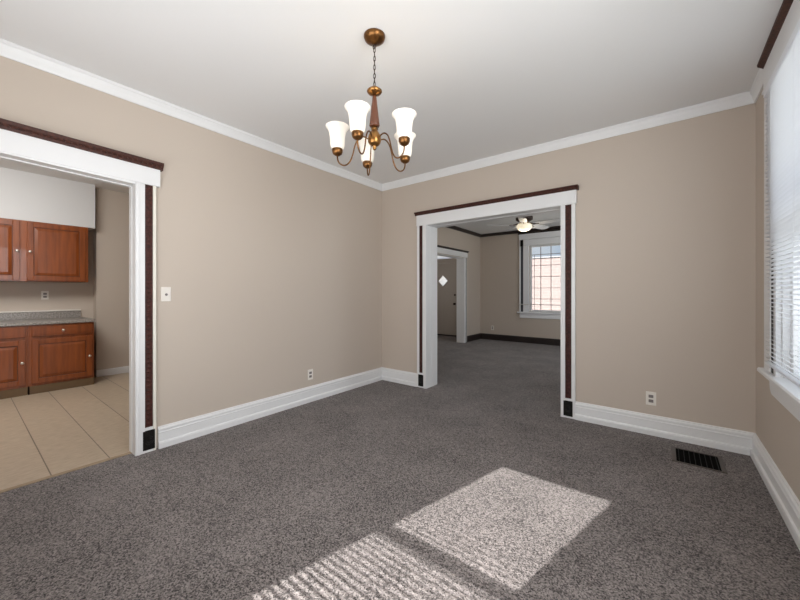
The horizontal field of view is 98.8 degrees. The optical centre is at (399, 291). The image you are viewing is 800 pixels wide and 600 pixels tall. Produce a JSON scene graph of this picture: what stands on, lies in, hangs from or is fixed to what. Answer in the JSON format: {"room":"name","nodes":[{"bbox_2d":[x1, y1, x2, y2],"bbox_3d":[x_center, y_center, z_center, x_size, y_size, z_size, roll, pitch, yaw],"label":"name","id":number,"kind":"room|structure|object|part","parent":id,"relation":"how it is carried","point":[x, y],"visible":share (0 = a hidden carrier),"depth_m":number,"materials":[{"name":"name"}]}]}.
{"room":"dining room","nodes":[
{"label":"dining room","id":0,"kind":"room"},
{"bbox_2d":[0,230,92,318],"bbox_3d":[-4.714,-0.140,4.956,0.160,2.740,5.280,0,0,38],"label":"wall","id":1,"kind":"structure","parent":0,"point":[14,296],"depth_m":4.73,"materials":[{"name":"beige paint"}]},
{"bbox_2d":[0,218,22,281],"bbox_3d":[-5.010,-0.516,4.136,0.365,0.763,0.610,0,0,38],"label":"upper cabinet","id":2,"kind":"object","parent":1,"relation":"attached to","point":[11,230],"visible":1,"depth_m":4.21,"materials":[{"name":"brown wood"}]},
{"bbox_3d":[-4.896,-0.515,4.048,0.009,0.602,0.418,0,0,38],"label":"raised panel","id":3,"kind":"part","parent":2,"relation":"part of","materials":[{"name":"brown wood"}]},
{"bbox_2d":[0,310,80,320],"bbox_3d":[-5.061,0.314,4.352,0.020,0.097,1.500,0,0,38],"label":"backsplash","id":4,"kind":"structure","parent":1,"relation":"attached to","point":[49,314],"depth_m":4.61,"materials":[{"name":"stone"}]},
{"bbox_2d":[41,291,48,299],"bbox_3d":[-4.830,0.045,4.667,0.009,0.116,0.072,0,0,38],"label":"wall outlet","id":5,"kind":"object","parent":1,"relation":"attached to","point":[44,294],"visible":1,"depth_m":4.67,"materials":[{"name":"white plastic"}]},
{"bbox_2d":[22,220,87,282],"bbox_3d":[-4.637,-0.516,4.619,0.365,0.763,0.610,0,0,38],"label":"upper cabinet","id":6,"kind":"object","parent":1,"relation":"attached to","point":[51,252],"visible":0.99,"depth_m":4.50,"materials":[{"name":"brown wood"}]},
{"bbox_3d":[-4.523,-0.515,4.531,0.009,0.602,0.418,0,0,38],"label":"raised panel","id":7,"kind":"part","parent":6,"relation":"part of","materials":[{"name":"brown wood"}]},
{"bbox_2d":[0,167,94,230],"bbox_3d":[-5.282,-1.204,3.828,0.320,0.612,2.800,0,0,38],"label":"wall","id":8,"kind":"structure","parent":0,"point":[26,196],"depth_m":4.46,"materials":[{"name":"white paint"}]},
{"bbox_2d":[93,187,128,376],"bbox_3d":[-3.711,-0.140,5.976,0.180,2.740,2.440,0,0,38],"label":"wall","id":9,"kind":"structure","parent":0,"point":[111,231],"depth_m":5.09,"materials":[{"name":"beige paint"}]},
{"bbox_2d":[96,366,128,376],"bbox_3d":[-3.634,1.180,5.916,0.015,0.100,2.440,0,0,38],"label":"baseboard","id":10,"kind":"structure","parent":9,"relation":"attached to","point":[125,369],"depth_m":5.09,"materials":[{"name":"white paint"}]},
{"bbox_2d":[0,56,381,447],"bbox_3d":[-1.582,-0.140,3.232,0.125,2.740,4.180,0,0,38],"label":"wall","id":11,"kind":"structure","parent":0,"point":[271,263],"depth_m":3.19,"materials":[{"name":"beige paint"}]},
{"bbox_2d":[0,452,131,492],"bbox_3d":[-2.411,1.237,2.163,0.030,0.026,1.175,0,0,38],"label":"trim","id":12,"kind":"structure","parent":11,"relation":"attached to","point":[124,454],"depth_m":2.31,"materials":[{"name":"brown wood"}]},
{"bbox_2d":[0,118,163,455],"bbox_3d":[-2.380,0.094,2.144,0.191,2.272,1.509,0,0,38],"label":"door frame","id":13,"kind":"structure","parent":11,"relation":"in","point":[19,143],"depth_m":2.58,"materials":[{"name":"white paint"}]},
{"bbox_3d":[-1.970,0.203,2.600,0.034,2.055,0.056,0,0,38],"label":"casing","id":14,"kind":"part","parent":13,"relation":"part of","materials":[{"name":"white paint"}]},
{"bbox_3d":[-1.941,1.135,2.644,0.026,0.190,0.081,0,0,38],"label":"plinth rail","id":15,"kind":"part","parent":13,"relation":"part of","materials":[{"name":"black paint"}]},
{"bbox_2d":[161,287,170,300],"bbox_3d":[-1.869,0.018,2.742,0.019,0.115,0.070,0,0,38],"label":"light switch","id":16,"kind":"object","parent":11,"relation":"attached to","point":[165,291],"visible":1,"depth_m":2.74,"materials":[{"name":"white plastic"}]},
{"bbox_2d":[0,38,381,190],"bbox_3d":[-1.518,-1.466,3.182,0.036,0.088,4.180,0,0,38],"label":"trim","id":17,"kind":"structure","parent":11,"relation":"attached to","point":[9,50],"depth_m":2.66,"materials":[{"name":"white paint"}]},
{"bbox_2d":[157,367,381,448],"bbox_3d":[-1.070,1.145,3.764,0.034,0.169,2.710,0,0,38],"label":"baseboard","id":18,"kind":"structure","parent":11,"relation":"attached to","point":[177,432],"depth_m":3.31,"materials":[{"name":"white paint"}]},
{"bbox_2d":[308,369,312,379],"bbox_3d":[-1.009,0.930,3.863,0.009,0.116,0.072,0,0,38],"label":"wall outlet","id":19,"kind":"object","parent":11,"relation":"attached to","point":[310,372],"visible":1,"depth_m":3.86,"materials":[{"name":"white plastic"}]},
{"bbox_2d":[0,0,782,233],"bbox_3d":[-0.334,-1.570,4.605,7.520,0.120,10.360,0,0,38],"label":"ceiling","id":20,"kind":"structure","parent":0,"point":[481,79],"depth_m":2.24,"materials":[{"name":"white paint"}]},
{"bbox_2d":[326,28,416,175],"bbox_3d":[-0.134,-1.127,2.010,0.535,0.766,0.556,0,0,38],"label":"chandelier","id":21,"kind":"object","parent":20,"relation":"hanging from","point":[357,110],"visible":1,"depth_m":1.99,"materials":[{"name":"white glass"}]},
{"bbox_3d":[-0.370,-0.912,2.030,0.137,0.133,0.137,0,0,38],"label":"lamp shade","id":22,"kind":"part","parent":21,"relation":"part of","materials":[{"name":"white glass"}]},
{"bbox_3d":[-0.276,-0.833,2.027,0.197,0.176,0.008,0,0,2],"label":"arm","id":23,"kind":"part","parent":21,"relation":"part of","materials":[{"name":"brown metal"}]},
{"bbox_3d":[-0.225,-0.912,1.816,0.137,0.133,0.137,0,0,38],"label":"lamp shade","id":24,"kind":"part","parent":21,"relation":"part of","materials":[{"name":"white glass"}]},
{"bbox_3d":[-0.193,-0.833,1.905,0.008,0.176,0.197,0,0,20],"label":"arm","id":25,"kind":"part","parent":21,"relation":"part of","materials":[{"name":"brown metal"}]},
{"bbox_3d":[-0.212,-0.912,2.234,0.137,0.133,0.137,0,0,38],"label":"lamp shade","id":26,"kind":"part","parent":21,"relation":"part of","materials":[{"name":"white glass"}]},
{"bbox_3d":[-0.186,-0.833,2.144,0.008,0.176,0.197,0,0,-16],"label":"arm","id":27,"kind":"part","parent":21,"relation":"part of","materials":[{"name":"brown metal"}]},
{"bbox_3d":[-0.150,-1.332,2.023,0.013,0.257,0.027,0,0,-35],"label":"chain","id":28,"kind":"part","parent":21,"relation":"part of","materials":[{"name":"brown metal"}]},
{"bbox_3d":[-0.051,-0.833,1.946,0.197,0.177,0.008,0,0,38],"label":"arm","id":29,"kind":"part","parent":21,"relation":"part of","materials":[{"name":"brown metal"}]},
{"bbox_3d":[-0.047,-0.833,2.094,0.197,0.176,0.008,0,0,-34],"label":"arm","id":30,"kind":"part","parent":21,"relation":"part of","materials":[{"name":"brown metal"}]},
{"bbox_3d":[0.024,-0.912,1.889,0.137,0.133,0.137,0,0,38],"label":"lamp shade","id":31,"kind":"part","parent":21,"relation":"part of","materials":[{"name":"white glass"}]},
{"bbox_3d":[0.031,-0.912,2.147,0.137,0.133,0.137,0,0,38],"label":"lamp shade","id":32,"kind":"part","parent":21,"relation":"part of","materials":[{"name":"white glass"}]},
{"bbox_2d":[487,216,560,231],"bbox_3d":[2.243,-1.296,6.078,1.210,0.427,1.238,0,0,38],"label":"ceiling fan","id":33,"kind":"object","parent":20,"relation":"hanging from","point":[523,225],"visible":0.73,"depth_m":6.01,"materials":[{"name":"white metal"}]},
{"bbox_3d":[2.048,-1.198,5.721,0.136,0.040,0.450,0,0,23],"label":"blade","id":34,"kind":"part","parent":33,"relation":"part of","materials":[{"name":"grey"}]},
{"bbox_3d":[2.214,-1.147,6.112,0.260,0.127,0.260,0,0,38],"label":"lamp shade","id":35,"kind":"part","parent":33,"relation":"part of","materials":[{"name":"white glass"}]},
{"bbox_3d":[2.578,-1.198,6.331,0.450,0.040,0.136,0,0,-31],"label":"blade","id":36,"kind":"part","parent":33,"relation":"part of","materials":[{"name":"grey"}]},
{"bbox_3d":[2.534,-1.198,5.833,0.450,0.040,0.136,0,0,41],"label":"blade","id":37,"kind":"part","parent":33,"relation":"part of","materials":[{"name":"grey"}]},
{"bbox_2d":[0,335,799,599],"bbox_3d":[-0.332,1.280,4.591,7.220,0.100,10.060,0,0,38],"label":"floor","id":38,"kind":"structure","parent":0,"point":[473,484],"depth_m":1.99,"materials":[{"name":"grey carpet"}]},
{"bbox_2d":[0,325,27,398],"bbox_3d":[-4.870,0.815,4.040,0.704,0.830,0.608,0,0,38],"label":"base cabinet","id":39,"kind":"object","parent":38,"relation":"on","point":[13,339],"visible":0.99,"depth_m":4.00,"materials":[{"name":"brown wood"}]},
{"bbox_3d":[-4.621,0.840,3.853,0.009,0.398,0.426,0,0,38],"label":"raised panel","id":40,"kind":"part","parent":39,"relation":"part of","materials":[{"name":"brown wood"}]},
{"bbox_3d":[-4.615,0.477,3.848,0.003,0.081,0.508,0,0,38],"label":"drawer panel","id":41,"kind":"part","parent":39,"relation":"part of","materials":[{"name":"brown wood"}]},
{"bbox_3d":[-4.623,0.477,3.855,0.019,0.125,0.558,0,0,38],"label":"drawer","id":42,"kind":"part","parent":39,"relation":"part of","materials":[{"name":"brown wood"}]},
{"bbox_3d":[-4.623,0.840,3.855,0.019,0.530,0.558,0,0,38],"label":"door","id":43,"kind":"part","parent":39,"relation":"part of","materials":[{"name":"brown wood"}]},
{"bbox_2d":[0,309,94,326],"bbox_3d":[-4.789,0.323,4.164,0.681,0.150,1.535,0,0,38],"label":"countertop","id":44,"kind":"structure","parent":39,"relation":"on","point":[38,317],"depth_m":4.50,"materials":[{"name":"stone"}]},
{"bbox_2d":[28,322,93,394],"bbox_3d":[-4.500,0.815,4.519,0.704,0.830,0.598,0,0,38],"label":"base cabinet","id":45,"kind":"object","parent":38,"relation":"on","point":[60,356],"visible":0.98,"depth_m":4.31,"materials":[{"name":"brown wood"}]},
{"bbox_3d":[-4.253,0.477,4.334,0.019,0.125,0.548,0,0,38],"label":"drawer","id":46,"kind":"part","parent":45,"relation":"part of","materials":[{"name":"brown wood"}]},
{"bbox_3d":[-4.253,0.840,4.334,0.019,0.530,0.548,0,0,38],"label":"door","id":47,"kind":"part","parent":45,"relation":"part of","materials":[{"name":"brown wood"}]},
{"bbox_3d":[-4.245,0.477,4.327,0.003,0.081,0.498,0,0,38],"label":"drawer panel","id":48,"kind":"part","parent":45,"relation":"part of","materials":[{"name":"brown wood"}]},
{"bbox_3d":[-4.251,0.840,4.332,0.009,0.398,0.416,0,0,38],"label":"raised panel","id":49,"kind":"part","parent":45,"relation":"part of","materials":[{"name":"brown wood"}]},
{"bbox_2d":[671,446,727,473],"bbox_3d":[2.183,1.226,2.518,0.295,0.007,0.285,0,0,38],"label":"floor vent","id":50,"kind":"object","parent":38,"relation":"in","point":[693,458],"visible":1,"depth_m":2.52,"materials":[{"name":"brown metal"}]},
{"bbox_2d":[437,227,479,335],"bbox_3d":[0.659,-0.140,7.313,0.180,2.740,4.540,0,0,38],"label":"wall","id":51,"kind":"structure","parent":0,"point":[447,237],"depth_m":8.60,"materials":[{"name":"beige paint"}]},
{"bbox_2d":[437,245,468,342],"bbox_3d":[1.015,0.117,7.721,0.246,2.225,1.896,0,0,38],"label":"door frame","id":52,"kind":"structure","parent":51,"relation":"in","point":[461,262],"depth_m":8.32,"materials":[{"name":"white paint"}]},
{"bbox_3d":[1.568,0.200,8.315,0.034,2.060,0.078,0,0,38],"label":"casing","id":53,"kind":"part","parent":52,"relation":"part of","materials":[{"name":"white paint"}]},
{"bbox_2d":[447,226,480,236],"bbox_3d":[0.754,-1.476,7.240,0.060,0.068,4.540,0,0,38],"label":"trim","id":54,"kind":"structure","parent":51,"relation":"attached to","point":[450,227],"depth_m":8.27,"materials":[{"name":"black wood"}]},
{"bbox_2d":[467,333,480,341],"bbox_3d":[0.740,1.157,7.251,0.025,0.147,4.540,0,0,38],"label":"baseboard","id":55,"kind":"structure","parent":51,"relation":"attached to","point":[475,336],"depth_m":8.69,"materials":[{"name":"black wood"}]},
{"bbox_2d":[480,229,560,338],"bbox_3d":[3.100,-0.140,8.396,6.440,2.740,0.160,0,0,38],"label":"wall","id":56,"kind":"structure","parent":0,"point":[499,255],"depth_m":8.65,"materials":[{"name":"beige paint"}]},
{"bbox_2d":[437,256,456,336],"bbox_3d":[1.223,-0.040,9.761,1.120,2.540,0.135,0,0,38],"label":"door","id":57,"kind":"structure","parent":56,"relation":"in","point":[446,273],"depth_m":9.68,"materials":[{"name":"beige paint"}]},
{"bbox_3d":[1.240,-0.315,9.792,0.340,0.340,0.004,0,0,38],"label":"pane","id":58,"kind":"part","parent":57,"relation":"part of","materials":[{"name":"white glass"}]},
{"bbox_2d":[481,333,560,345],"bbox_3d":[3.851,1.157,7.700,4.400,0.147,0.025,0,0,38],"label":"baseboard","id":59,"kind":"structure","parent":56,"relation":"attached to","point":[547,341],"depth_m":8.35,"materials":[{"name":"black wood"}]},
{"bbox_2d":[481,226,560,236],"bbox_3d":[3.840,-1.476,7.686,4.400,0.068,0.060,0,0,38],"label":"trim","id":60,"kind":"structure","parent":56,"relation":"attached to","point":[552,227],"depth_m":8.41,"materials":[{"name":"black wood"}]},
{"bbox_2d":[517,229,560,319],"bbox_3d":[3.507,-0.400,7.991,1.520,2.060,0.165,0,0,38],"label":"window","id":61,"kind":"structure","parent":56,"relation":"in","point":[540,239],"depth_m":8.26,"materials":[{"name":"white paint"}]},
{"bbox_3d":[3.493,-0.395,7.973,1.430,1.750,0.030,0,0,38],"label":"casing","id":62,"kind":"part","parent":61,"relation":"part of","materials":[{"name":"white paint"}]},
{"bbox_3d":[3.545,-0.325,8.040,0.980,1.610,0.040,0,0,38],"label":"sash","id":63,"kind":"part","parent":61,"relation":"part of","materials":[{"name":"white paint"}]},
{"bbox_2d":[382,103,755,432],"bbox_3d":[-0.193,-0.140,4.951,7.440,2.740,0.240,0,0,38],"label":"wall","id":64,"kind":"structure","parent":0,"point":[666,214],"depth_m":2.96,"materials":[{"name":"beige paint"}]},
{"bbox_2d":[414,184,578,418],"bbox_3d":[1.027,0.102,3.966,1.908,2.255,0.306,0,0,38],"label":"door frame","id":65,"kind":"structure","parent":64,"relation":"in","point":[563,200],"depth_m":3.81,"materials":[{"name":"white paint"}]},
{"bbox_3d":[0.315,0.185,4.385,0.053,2.090,0.034,0,0,38],"label":"casing","id":66,"kind":"part","parent":65,"relation":"part of","materials":[{"name":"white paint"}]},
{"bbox_3d":[1.611,0.185,3.384,0.036,2.090,0.034,0,0,38],"label":"casing","id":67,"kind":"part","parent":65,"relation":"part of","materials":[{"name":"white paint"}]},
{"bbox_2d":[382,367,753,455],"bbox_3d":[1.201,1.145,3.701,3.705,0.169,0.034,0,0,38],"label":"baseboard","id":68,"kind":"structure","parent":64,"relation":"attached to","point":[722,438],"depth_m":2.93,"materials":[{"name":"white paint"}]},
{"bbox_2d":[382,91,753,190],"bbox_3d":[1.200,-1.466,3.700,3.705,0.088,0.036,0,0,38],"label":"trim","id":69,"kind":"structure","parent":64,"relation":"attached to","point":[742,99],"depth_m":3.21,"materials":[{"name":"white paint"}]},
{"bbox_2d":[646,391,655,405],"bbox_3d":[2.171,0.922,2.967,0.072,0.116,0.009,0,0,38],"label":"wall outlet","id":70,"kind":"object","parent":64,"relation":"attached to","point":[650,396],"visible":1,"depth_m":2.96,"materials":[{"name":"white plastic"}]},
{"bbox_2d":[756,89,799,500],"bbox_3d":[2.922,-0.140,2.784,0.140,2.740,9.260,0,0,38],"label":"wall","id":71,"kind":"structure","parent":0,"point":[778,430],"depth_m":2.40,"materials":[{"name":"beige paint"}]},
{"bbox_2d":[750,68,762,102],"bbox_3d":[2.538,-1.466,2.431,0.036,0.088,0.410,0,0,38],"label":"trim","id":72,"kind":"structure","parent":71,"relation":"attached to","point":[757,86],"depth_m":2.43,"materials":[{"name":"white paint"}]},
{"bbox_2d":[750,433,799,550],"bbox_3d":[1.386,1.145,0.939,0.034,0.169,4.180,0,0,38],"label":"baseboard","id":73,"kind":"structure","parent":71,"relation":"attached to","point":[783,496],"depth_m":1.98,"materials":[{"name":"white paint"}]},
{"bbox_2d":[757,0,799,420],"bbox_3d":[1.986,-0.440,1.619,0.196,2.140,1.550,0,0,38],"label":"window","id":74,"kind":"structure","parent":71,"relation":"in","point":[786,392],"depth_m":1.98,"materials":[{"name":"white paint"}]},
{"bbox_3d":[2.313,-0.400,2.131,0.025,1.800,0.300,0,0,38],"label":"casing","id":75,"kind":"part","parent":74,"relation":"part of","materials":[{"name":"white paint"}]},
{"bbox_2d":[763,18,799,387],"bbox_3d":[1.891,-0.400,1.635,0.032,1.680,1.200,0,0,38],"label":"window blind","id":76,"kind":"object","parent":74,"relation":"attached to","point":[782,90],"visible":1,"depth_m":1.79,"materials":[{"name":"white plastic"}]},
{"bbox_3d":[1.893,-0.383,1.634,0.024,1.625,0.913,0,0,38],"label":"ladder cord","id":77,"kind":"part","parent":76,"relation":"part of","materials":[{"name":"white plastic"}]},
{"bbox_3d":[1.893,0.431,1.634,0.026,0.018,1.200,0,0,38],"label":"rail","id":78,"kind":"part","parent":76,"relation":"part of","materials":[{"name":"white plastic"}]},
{"bbox_3d":[2.011,-0.395,1.605,0.140,1.790,0.900,0,0,38],"label":"frame","id":79,"kind":"part","parent":74,"relation":"part of","materials":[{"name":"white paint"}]},
{"bbox_3d":[1.995,0.035,1.618,0.040,0.930,0.860,0,0,38],"label":"sash","id":80,"kind":"part","parent":74,"relation":"part of","materials":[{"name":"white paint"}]},
{"label":"outside","id":81,"kind":"structure","parent":0,"visible":0},
{"bbox_3d":[16.391,1.780,21.216,60.000,0.100,36.380,0,0,38],"label":"ground","id":82,"kind":"structure","parent":81,"visible":0},
{"bbox_2d":[446,256,560,310],"bbox_3d":[10.465,-0.020,18.452,22.100,3.500,6.100,0,0,38],"label":"building","id":83,"kind":"structure","parent":82,"relation":"on","point":[550,286],"depth_m":17.07,"materials":[{"name":"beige brick"}]}
]}

